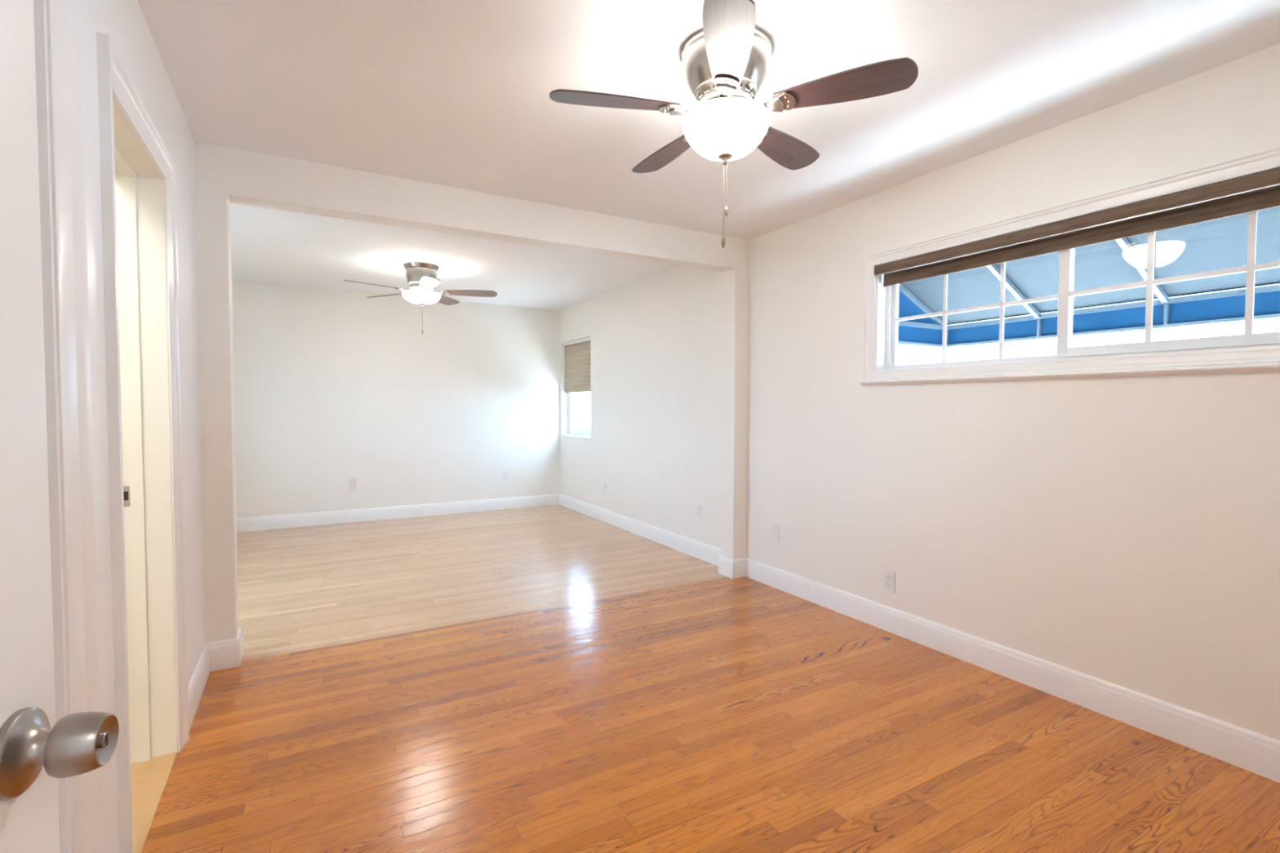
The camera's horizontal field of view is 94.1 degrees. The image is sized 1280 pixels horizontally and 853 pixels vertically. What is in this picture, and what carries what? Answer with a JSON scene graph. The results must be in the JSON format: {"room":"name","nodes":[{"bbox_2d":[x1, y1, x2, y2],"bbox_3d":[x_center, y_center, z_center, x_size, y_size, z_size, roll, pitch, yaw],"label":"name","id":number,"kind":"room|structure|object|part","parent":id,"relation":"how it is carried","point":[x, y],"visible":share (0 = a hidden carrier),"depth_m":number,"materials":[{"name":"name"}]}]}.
{"room":"empty living room","nodes":[
{"label":"empty living room","id":0,"kind":"room"},
{"bbox_2d":[80,0,205,852],"bbox_3d":[-1.222,-0.021,1.180,0.150,2.434,3.497,-1,2,-30],"label":"wall","id":1,"kind":"structure","parent":0,"point":[124,20],"depth_m":1.70,"materials":[{"name":"white paint"}]},
{"bbox_2d":[33,0,104,852],"bbox_3d":[-0.973,0.143,0.773,0.178,2.135,0.975,-1,2,-30],"label":"door","id":2,"kind":"structure","parent":1,"relation":"in","point":[57,23],"depth_m":1.16,"materials":[{"name":"paint"}]},
{"bbox_2d":[96,31,189,852],"bbox_3d":[-1.539,0.119,1.768,0.175,2.112,0.850,-1,2,-30],"label":"door frame","id":3,"kind":"structure","parent":1,"relation":"in","point":[138,171],"depth_m":2.04,"materials":[{"name":"paint"}]},
{"bbox_3d":[-1.755,0.238,2.029,0.026,0.070,0.002,-1,2,-30],"label":"strike plate","id":4,"kind":"part","parent":3,"relation":"part of","materials":[{"name":"silver metal"}]},
{"bbox_2d":[231,281,559,518],"bbox_3d":[-2.932,-0.204,6.452,4.357,2.434,0.150,-1,2,-30],"label":"wall","id":5,"kind":"structure","parent":0,"point":[332,388],"depth_m":6.46,"materials":[{"name":"white paint"}]},
{"bbox_2d":[348,478,356,489],"bbox_3d":[-3.048,0.613,6.324,0.075,0.120,0.007,-1,2,-30],"label":"blank wall plate","id":6,"kind":"object","parent":5,"relation":"attached to","point":[352,482],"visible":1,"depth_m":6.32,"materials":[{"name":"plastic"}]},
{"bbox_2d":[502,470,509,480],"bbox_3d":[-1.604,0.588,7.140,0.075,0.120,0.009,-1,2,-30],"label":"power outlet","id":7,"kind":"object","parent":5,"relation":"attached to","point":[505,473],"visible":1,"depth_m":7.14,"materials":[{"name":"white plastic"}]},
{"bbox_2d":[195,141,748,642],"bbox_3d":[-1.086,-0.094,3.345,4.207,2.434,0.140,-1,2,-30],"label":"wall","id":8,"kind":"structure","parent":0,"point":[224,175],"depth_m":3.06,"materials":[{"name":"white paint"}]},
{"bbox_2d":[305,212,347,219],"bbox_3d":[-1.614,-1.086,3.074,0.194,0.002,0.008,-1,2,-30],"label":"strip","id":9,"kind":"object","parent":8,"relation":"attached to","point":[305,212],"visible":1,"depth_m":3.07,"materials":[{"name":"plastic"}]},
{"bbox_2d":[137,0,1279,310],"bbox_3d":[-0.869,-1.354,2.528,4.917,0.140,8.936,-1,2,-30],"label":"ceiling","id":10,"kind":"structure","parent":0,"point":[451,93],"depth_m":2.29,"materials":[{"name":"paint"}]},
{"bbox_2d":[342,261,497,333],"bbox_3d":[-1.841,-1.080,5.045,1.244,0.582,1.194,-1,2,-30],"label":"ceiling fan","id":11,"kind":"object","parent":10,"relation":"hanging from","point":[421,277],"visible":1,"depth_m":5.00,"materials":[{"name":"silver metal"}]},
{"bbox_3d":[-2.143,-1.145,4.806,0.466,0.006,0.138,-2,15,-45],"label":"blade","id":12,"kind":"part","parent":11,"relation":"part of","materials":[{"name":"brown wood"}]},
{"bbox_3d":[-2.221,-1.160,5.265,0.466,0.006,0.138,1,14,26],"label":"blade","id":13,"kind":"part","parent":11,"relation":"part of","materials":[{"name":"brown wood"}]},
{"bbox_3d":[-1.865,-1.097,5.091,0.308,0.096,0.308,-1,2,-30],"label":"lamp shade","id":14,"kind":"part","parent":11,"relation":"part of","materials":[{"name":"white glass"}]},
{"bbox_3d":[-1.681,-1.141,4.737,0.138,0.006,0.466,13,-4,-27],"label":"blade","id":15,"kind":"part","parent":11,"relation":"part of","materials":[{"name":"brown wood"}]},
{"bbox_3d":[-1.807,-1.167,5.482,0.138,0.006,0.466,-12,0,9],"label":"blade","id":16,"kind":"part","parent":11,"relation":"part of","materials":[{"name":"brown wood"}]},
{"bbox_3d":[-1.474,-1.155,5.155,0.466,0.006,0.138,0,-10,-10],"label":"blade","id":17,"kind":"part","parent":11,"relation":"part of","materials":[{"name":"brown wood"}]},
{"bbox_2d":[549,0,918,247],"bbox_3d":[0.268,-0.938,2.061,1.130,0.654,1.087,-1,2,-30],"label":"ceiling fan","id":18,"kind":"object","parent":10,"relation":"hanging from","point":[726,63],"visible":1,"depth_m":1.91,"materials":[{"name":"silver metal"}]},
{"bbox_3d":[-0.080,-1.061,1.944,0.426,0.006,0.138,0,14,-11],"label":"blade","id":19,"kind":"part","parent":18,"relation":"part of","materials":[{"name":"brown wood"}]},
{"bbox_3d":[0.108,-1.074,2.345,0.138,0.006,0.426,-14,9,-28],"label":"blade","id":20,"kind":"part","parent":18,"relation":"part of","materials":[{"name":"brown wood"}]},
{"bbox_3d":[0.284,-0.765,2.026,0.003,0.244,0.003,-1,2,-30],"label":"pull chain","id":21,"kind":"part","parent":18,"relation":"part of","materials":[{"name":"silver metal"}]},
{"bbox_3d":[0.290,-0.982,2.018,0.292,0.135,0.292,-1,2,-30],"label":"lamp shade","id":22,"kind":"part","parent":18,"relation":"part of","materials":[{"name":"white glass"}]},
{"bbox_3d":[0.294,-0.818,2.023,0.003,0.139,0.003,-1,2,-30],"label":"pull chain","id":23,"kind":"part","parent":18,"relation":"part of","materials":[{"name":"silver metal"}]},
{"bbox_3d":[0.243,-1.050,1.641,0.138,0.006,0.426,12,3,7],"label":"blade","id":24,"kind":"part","parent":18,"relation":"part of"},
{"bbox_3d":[0.548,-1.071,2.290,0.138,0.006,0.426,-14,-9,43],"label":"blade","id":25,"kind":"part","parent":18,"relation":"part of","materials":[{"name":"brown wood"}]},
{"bbox_3d":[0.631,-1.056,1.855,0.426,0.006,0.138,1,-10,25],"label":"blade","id":26,"kind":"part","parent":18,"relation":"part of","materials":[{"name":"brown wood"}]},
{"bbox_2d":[141,505,1279,852],"bbox_3d":[-1.115,1.180,3.444,4.517,0.120,7.256,-1,2,-30],"label":"floor","id":27,"kind":"structure","parent":0,"point":[726,714],"depth_m":2.29,"materials":[{"name":"orange wood"}]},
{"bbox_2d":[560,43,1279,741],"bbox_3d":[0.784,-0.128,4.474,0.160,2.434,7.256,-1,2,-30],"label":"wall","id":28,"kind":"structure","parent":0,"point":[1124,531],"depth_m":2.79,"materials":[{"name":"white paint"}]},
{"bbox_2d":[561,392,591,439],"bbox_3d":[-0.705,-0.447,7.059,0.147,1.155,0.840,-1,2,-30],"label":"window","id":29,"kind":"structure","parent":28,"relation":"in","point":[573,433],"depth_m":7.36,"materials":[{"name":"white plastic"}]},
{"bbox_3d":[-0.680,-0.190,7.082,0.027,0.544,0.744,-1,2,-30],"label":"sash","id":30,"kind":"part","parent":29,"relation":"part of","materials":[{"name":"white glass"}]},
{"bbox_2d":[564,336,591,392],"bbox_3d":[-0.724,-0.714,7.039,0.040,0.617,0.816,-1,2,-30],"label":"cellular shade","id":31,"kind":"object","parent":28,"relation":"attached to","point":[577,353],"visible":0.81,"depth_m":7.03,"materials":[{"name":"beige fabric"}]},
{"bbox_3d":[-0.723,-1.003,7.029,0.040,0.038,0.816,-1,2,-30],"label":"head rail","id":32,"kind":"part","parent":31,"relation":"part of","materials":[{"name":"white plastic"}]},
{"bbox_3d":[-0.724,-0.416,7.049,0.028,0.021,0.812,-1,2,-30],"label":"rail","id":33,"kind":"part","parent":31,"relation":"part of","materials":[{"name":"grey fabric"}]},
{"bbox_2d":[604,482,607,493],"bbox_3d":[-0.371,0.658,6.367,0.009,0.120,0.075,-1,2,-30],"label":"power outlet","id":34,"kind":"object","parent":28,"relation":"attached to","point":[605,483],"visible":1,"depth_m":6.35,"materials":[{"name":"white plastic"}]},
{"bbox_2d":[696,502,702,519],"bbox_3d":[0.480,0.690,4.864,0.009,0.120,0.075,-1,2,-30],"label":"power outlet","id":35,"kind":"object","parent":28,"relation":"attached to","point":[699,507],"visible":1,"depth_m":4.86,"materials":[{"name":"white plastic"}]},
{"bbox_2d":[187,493,1279,782],"bbox_3d":[-1.112,1.054,3.424,4.207,0.134,6.986,-1,2,-30],"label":"baseboard","id":36,"kind":"structure","parent":28,"relation":"attached to","point":[1257,753],"depth_m":2.85,"materials":[{"name":"paint"}]},
{"bbox_2d":[771,523,779,542],"bbox_3d":[0.925,0.730,4.080,0.007,0.120,0.075,-1,2,-30],"label":"blank wall plate","id":37,"kind":"object","parent":28,"relation":"attached to","point":[775,528],"visible":1,"depth_m":4.07,"materials":[{"name":"white plastic"}]},
{"bbox_2d":[883,568,895,593],"bbox_3d":[1.375,0.853,3.288,0.009,0.120,0.075,-1,2,-30],"label":"power outlet","id":38,"kind":"object","parent":28,"relation":"attached to","point":[889,576],"visible":1,"depth_m":3.28,"materials":[{"name":"white plastic"}]},
{"bbox_2d":[885,582,891,587],"bbox_3d":[1.372,0.872,3.287,0.003,0.027,0.034,-1,2,-30],"label":"receptacle","id":39,"kind":"object","parent":38,"relation":"attached to","point":[888,584],"depth_m":3.29,"materials":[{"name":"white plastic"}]},
{"bbox_2d":[885,574,891,580],"bbox_3d":[1.372,0.833,3.286,0.003,0.027,0.034,-1,2,-30],"label":"receptacle","id":40,"kind":"object","parent":38,"relation":"attached to","point":[888,577],"depth_m":3.29,"materials":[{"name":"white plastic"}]},
{"bbox_2d":[859,146,1279,386],"bbox_3d":[1.821,-0.569,2.548,0.156,0.732,2.028,-1,2,-30],"label":"window","id":41,"kind":"structure","parent":28,"relation":"in","point":[1248,352],"depth_m":2.48,"materials":[{"name":"paint"}]},
{"bbox_2d":[896,262,1057,362],"bbox_3d":[1.648,-0.579,2.971,0.008,0.498,0.853,-1,2,-30],"label":"grille","id":42,"kind":"object","parent":41,"relation":"attached to","point":[1002,304],"depth_m":2.90,"materials":[{"name":"white plastic"}]},
{"bbox_3d":[1.652,-0.586,2.975,0.024,0.536,0.901,-1,2,-30],"label":"fixed sash","id":43,"kind":"part","parent":41,"relation":"part of","materials":[{"name":"white plastic"}]},
{"bbox_3d":[1.769,-0.216,2.530,0.038,0.028,2.028,-1,2,-30],"label":"sill moulding","id":44,"kind":"part","parent":41,"relation":"part of","materials":[{"name":"paint"}]},
{"bbox_2d":[873,167,1279,286],"bbox_3d":[1.796,-0.812,2.528,0.076,0.116,1.869,-1,2,-30],"label":"roller blind","id":45,"kind":"object","parent":41,"relation":"attached to","point":[1259,191],"visible":1,"depth_m":2.39,"materials":[{"name":"brown fabric"}]},
{"bbox_3d":[1.868,-0.577,2.576,0.046,0.570,1.852,-1,2,-30],"label":"frame","id":46,"kind":"part","parent":41,"relation":"part of","materials":[{"name":"white plastic"}]},
{"bbox_3d":[2.059,-0.560,2.190,0.026,0.548,0.935,-1,2,-30],"label":"sliding sash","id":47,"kind":"part","parent":41,"relation":"part of","materials":[{"name":"white plastic"}]},
{"bbox_2d":[1069,210,1279,342],"bbox_3d":[2.055,-0.562,2.187,0.008,0.472,0.853,-1,2,-30],"label":"grille","id":48,"kind":"object","parent":41,"relation":"attached to","point":[1251,267],"depth_m":2.17,"materials":[{"name":"white plastic"}]},
{"bbox_2d":[897,206,1279,347],"bbox_3d":[2.345,-0.808,2.826,0.945,0.604,2.560,-1,2,-30],"label":"awning","id":49,"kind":"object","parent":28,"relation":"attached to","point":[1221,243],"visible":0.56,"depth_m":3.14,"materials":[{"name":"blue fabric"}]},
{"bbox_3d":[1.708,-0.911,3.931,0.929,0.471,0.001,-1,2,-30],"label":"panel","id":50,"kind":"part","parent":49,"relation":"part of","materials":[{"name":"blue fabric"}]},
{"bbox_3d":[1.717,-0.553,3.924,0.927,0.016,0.012,-1,2,-30],"label":"valance rail","id":51,"kind":"part","parent":49,"relation":"part of","materials":[{"name":"blue paint"}]},
{"bbox_3d":[1.715,-0.680,3.912,0.916,0.026,0.026,-1,2,-30],"label":"rail","id":52,"kind":"part","parent":49,"relation":"part of","materials":[{"name":"white metal"}]},
{"bbox_3d":[2.426,-0.602,3.622,0.022,0.106,0.014,-1,2,-30],"label":"valance post","id":53,"kind":"part","parent":49,"relation":"part of","materials":[{"name":"blue paint"}]},
{"bbox_3d":[2.750,-0.521,3.056,0.012,0.016,2.538,-1,2,-30],"label":"valance rail","id":54,"kind":"part","parent":49,"relation":"part of","materials":[{"name":"blue paint"}]},
{"bbox_3d":[2.745,-0.648,3.049,0.026,0.026,2.538,-1,2,-30],"label":"rail","id":55,"kind":"part","parent":49,"relation":"part of","materials":[{"name":"white metal"}]},
{"bbox_3d":[2.728,-0.583,3.089,0.022,0.106,0.014,-1,2,-30],"label":"valance post","id":56,"kind":"part","parent":49,"relation":"part of","materials":[{"name":"blue paint"}]},
{"bbox_3d":[-2.122,1.246,1.443,1.492,0.118,2.324,-1,2,-30],"label":"floor","id":57,"kind":"structure","parent":0,"visible":0},
{"bbox_2d":[130,752,177,852],"bbox_3d":[-1.552,1.175,1.798,0.152,0.006,0.661,-1,2,-30],"label":"threshold","id":58,"kind":"object","parent":57,"relation":"on","point":[149,778],"visible":0.44,"depth_m":1.91,"materials":[{"name":"brown wood"}]},
{"bbox_3d":[1.074,0.006,0.540,3.214,2.434,0.120,-1,2,-30],"label":"wall","id":59,"kind":"structure","parent":0,"visible":0},
{"bbox_2d":[0,0,119,852],"bbox_3d":[-0.416,0.210,0.203,0.099,2.018,0.758,-1,2,-19],"label":"door","id":60,"kind":"structure","parent":59,"relation":"in","point":[36,752],"depth_m":0.52,"materials":[{"name":"paint"}]},
{"bbox_3d":[-0.488,0.277,0.521,0.035,0.051,0.051,-1,2,-19],"label":"knob","id":61,"kind":"part","parent":60,"relation":"part of","materials":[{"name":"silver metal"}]}
]}

